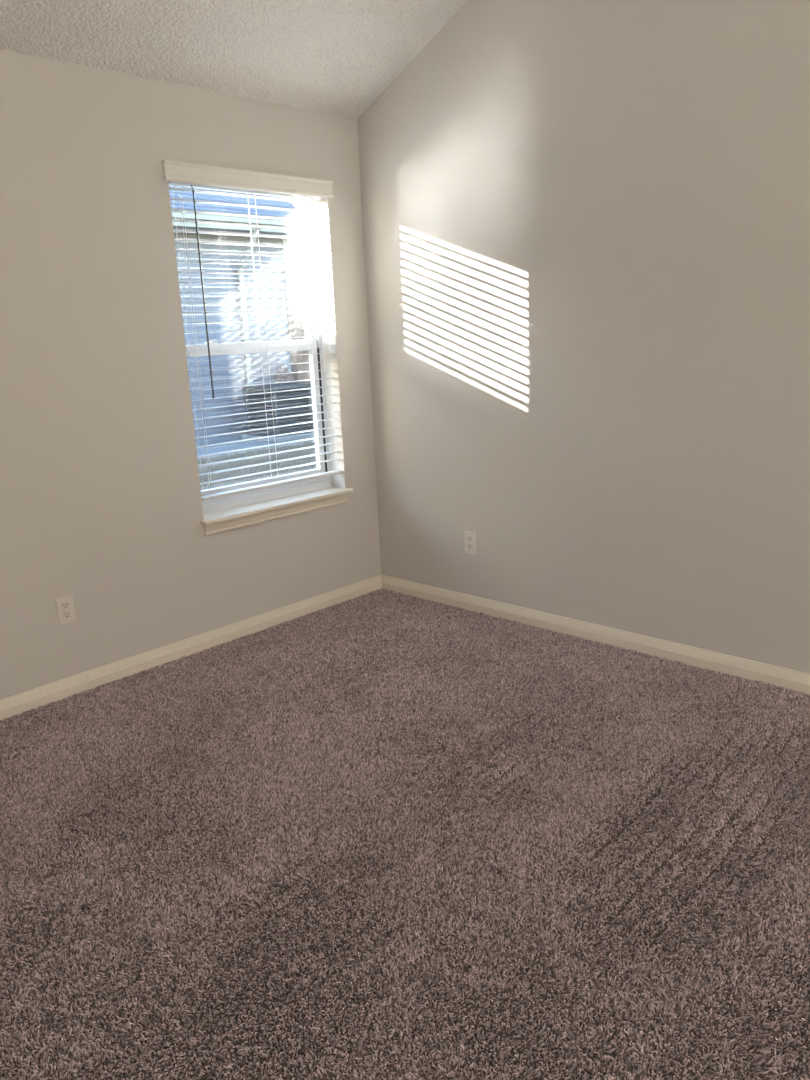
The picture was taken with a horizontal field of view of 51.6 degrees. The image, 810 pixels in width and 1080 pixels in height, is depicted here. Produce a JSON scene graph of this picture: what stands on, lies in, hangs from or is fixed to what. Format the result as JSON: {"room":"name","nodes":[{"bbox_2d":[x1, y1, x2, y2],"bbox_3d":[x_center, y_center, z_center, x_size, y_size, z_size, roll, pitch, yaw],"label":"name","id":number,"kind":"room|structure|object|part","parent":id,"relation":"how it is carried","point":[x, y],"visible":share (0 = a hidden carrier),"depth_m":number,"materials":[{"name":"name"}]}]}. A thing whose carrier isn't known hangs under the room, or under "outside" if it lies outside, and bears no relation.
{"room":"empty bedroom","nodes":[
{"label":"empty bedroom","id":0,"kind":"room"},
{"bbox_2d":[0,49,380,699],"bbox_3d":[-1.940,-0.322,2.841,0.200,2.639,5.220,11,19,43],"label":"wall","id":1,"kind":"structure","parent":0,"point":[101,507],"depth_m":3.46,"materials":[{"name":"grey paint"}]},
{"bbox_2d":[55,595,75,624],"bbox_3d":[-1.380,0.284,3.407,0.008,0.114,0.070,11,19,43],"label":"wall outlet","id":2,"kind":"object","parent":1,"relation":"attached to","point":[64,605],"visible":1,"depth_m":3.40,"materials":[{"name":"white plastic"}]},
{"bbox_2d":[61,602,69,608],"bbox_3d":[-1.379,0.266,3.401,0.004,0.029,0.034,11,19,43],"label":"receptacle","id":3,"kind":"object","parent":2,"relation":"attached to","point":[64,605],"depth_m":3.40,"materials":[{"name":"white plastic"}]},
{"bbox_2d":[62,611,70,617],"bbox_3d":[-1.378,0.303,3.410,0.004,0.029,0.034,11,19,43],"label":"receptacle","id":4,"kind":"object","parent":2,"relation":"attached to","point":[65,614],"depth_m":3.41,"materials":[{"name":"white plastic"}]},
{"bbox_2d":[0,575,381,720],"bbox_3d":[-1.815,0.738,3.028,0.014,0.084,4.900,11,19,43],"label":"baseboard","id":5,"kind":"structure","parent":1,"relation":"attached to","point":[58,690],"depth_m":3.79,"materials":[{"name":"beige paint"}]},
{"bbox_2d":[169,184,353,535],"bbox_3d":[-0.699,-0.891,4.008,0.225,1.590,0.924,11,19,43],"label":"window","id":6,"kind":"structure","parent":1,"relation":"in","point":[222,514],"depth_m":4.21,"materials":[{"name":"white plastic"}]},
{"bbox_3d":[-0.784,-1.279,3.978,0.030,0.770,0.834,11,19,43],"label":"sash","id":7,"kind":"part","parent":6,"relation":"part of","materials":[{"name":"white plastic"}]},
{"bbox_2d":[161,160,342,500],"bbox_3d":[-0.664,-0.960,3.948,0.079,1.435,0.920,11,19,43],"label":"window blind","id":8,"kind":"object","parent":6,"relation":"attached to","point":[192,175],"visible":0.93,"depth_m":3.86,"materials":[{"name":"white plastic"}]},
{"bbox_3d":[-0.940,-0.849,3.694,0.055,1.350,0.002,11,19,43],"label":"ladder cord","id":9,"kind":"part","parent":8,"relation":"part of","materials":[{"name":"white fabric"}]},
{"bbox_3d":[-0.912,-0.847,3.682,0.002,1.350,0.002,5,16,28],"label":"lift cord","id":10,"kind":"part","parent":8,"relation":"part of","materials":[{"name":"white fabric"}]},
{"bbox_3d":[-0.669,-0.929,3.966,0.055,1.350,0.002,11,19,43],"label":"ladder cord","id":11,"kind":"part","parent":8,"relation":"part of","materials":[{"name":"white fabric"}]},
{"bbox_3d":[-0.639,-0.275,4.129,0.048,0.016,0.860,11,19,43],"label":"rail","id":12,"kind":"part","parent":8,"relation":"part of","materials":[{"name":"white plastic"}]},
{"bbox_3d":[-0.399,-1.009,4.239,0.055,1.350,0.002,11,19,43],"label":"ladder cord","id":13,"kind":"part","parent":8,"relation":"part of","materials":[{"name":"white fabric"}]},
{"bbox_3d":[-0.386,-1.003,4.213,0.002,1.350,0.002,-3,14,-1],"label":"lift cord","id":14,"kind":"part","parent":8,"relation":"part of","materials":[{"name":"white fabric"}]},
{"bbox_3d":[-0.730,-0.607,4.121,0.032,0.716,0.812,11,19,43],"label":"sash","id":15,"kind":"part","parent":6,"relation":"part of","materials":[{"name":"white plastic"}]},
{"bbox_3d":[-0.753,-0.929,4.050,0.080,1.530,0.878,11,19,43],"label":"frame","id":16,"kind":"part","parent":6,"relation":"part of","materials":[{"name":"white plastic"}]},
{"bbox_2d":[0,0,467,119],"bbox_3d":[0.799,-1.656,-0.266,8.710,1.591,5.220,11,19,43],"label":"ceiling","id":17,"kind":"structure","parent":0,"point":[333,57],"depth_m":3.37,"materials":[{"name":"paint"}]},
{"bbox_2d":[197,439,316,489],"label":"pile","id":18,"kind":"object","parent":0,"point":[234,464],"depth_m":9.02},
{"bbox_2d":[0,598,809,1079],"bbox_3d":[1.079,1.415,0.358,8.400,0.200,5.300,11,19,43],"label":"floor","id":19,"kind":"structure","parent":0,"point":[706,914],"depth_m":1.93,"materials":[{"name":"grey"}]},
{"bbox_2d":[0,588,809,1079],"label":"carpet","id":20,"kind":"structure","parent":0,"point":[420,616],"depth_m":2.35,"materials":[{"name":"brown carpet"}]},
{"bbox_2d":[357,0,809,673],"bbox_3d":[2.728,-0.867,1.693,8.360,3.836,0.160,11,19,43],"label":"wall","id":21,"kind":"structure","parent":0,"point":[586,223],"depth_m":3.45,"materials":[{"name":"grey paint"}]},
{"bbox_2d":[464,531,475,553],"bbox_3d":[0.327,0.012,4.210,0.070,0.114,0.008,11,19,43],"label":"wall outlet","id":22,"kind":"object","parent":21,"relation":"attached to","point":[470,537],"visible":1,"depth_m":4.21,"materials":[{"name":"white plastic"}]},
{"bbox_2d":[381,575,809,694],"bbox_3d":[2.756,0.778,2.022,8.000,0.084,0.014,11,19,43],"label":"baseboard","id":23,"kind":"structure","parent":21,"relation":"attached to","point":[798,681],"depth_m":3.71,"materials":[{"name":"beige paint"}]},
{"label":"outside","id":24,"kind":"structure","parent":0,"visible":0},
{"bbox_2d":[196,436,314,458],"bbox_3d":[-9.127,-1.262,13.215,15.100,0.500,28.000,11,19,43],"label":"path","id":25,"kind":"structure","parent":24,"point":[245,444],"depth_m":10.64,"materials":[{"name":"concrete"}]},
{"bbox_2d":[169,186,297,441],"bbox_3d":[-11.431,-3.016,8.474,10.515,5.591,18.950,11,19,43],"label":"neighbor house","id":26,"kind":"structure","parent":25,"relation":"on","point":[281,324],"depth_m":11.25,"materials":[{"name":"grey"}]},
{"bbox_3d":[-1.667,-2.977,12.104,0.130,2.700,0.100,11,19,43],"label":"corner trim","id":27,"kind":"part","parent":26,"relation":"part of","materials":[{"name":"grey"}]},
{"bbox_2d":[241,382,314,442],"bbox_3d":[-1.669,-1.728,11.178,0.780,0.724,0.780,11,19,43],"label":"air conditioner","id":28,"kind":"object","parent":25,"relation":"on","point":[289,385],"visible":0.69,"depth_m":10.98,"materials":[{"name":"metal"}]},
{"bbox_3d":[-1.683,-2.036,11.102,0.660,0.040,0.660,11,19,43],"label":"panel","id":29,"kind":"part","parent":28,"relation":"part of","materials":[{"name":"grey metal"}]},
{"bbox_2d":[259,382,296,385],"bbox_3d":[-1.684,-2.068,11.094,0.500,0.022,0.500,11,19,43],"label":"fan grille","id":30,"kind":"object","parent":28,"relation":"attached to","point":[288,383],"depth_m":11.01,"materials":[{"name":"grey metal"}]},
{"bbox_2d":[273,365,294,382],"bbox_3d":[-1.696,-2.012,11.855,0.353,0.954,0.354,11,19,43],"label":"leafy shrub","id":31,"kind":"object","parent":25,"relation":"on","point":[279,377],"visible":0.25,"depth_m":11.73,"materials":[{"name":"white plant"}]},
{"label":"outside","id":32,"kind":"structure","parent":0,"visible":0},
{"bbox_2d":[199,445,315,488],"bbox_3d":[-1.962,0.184,6.536,4.700,0.720,28.000,11,19,43],"label":"ground","id":33,"kind":"structure","parent":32,"point":[311,445],"depth_m":8.97,"materials":[{"name":"concrete"}]},
{"bbox_2d":[287,315,311,426],"bbox_3d":[0.580,-1.882,9.983,6.150,1.840,0.060,11,19,43],"label":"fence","id":34,"kind":"object","parent":33,"relation":"on","point":[295,358],"visible":0.07,"depth_m":11.76,"materials":[{"name":"white"}]}
]}

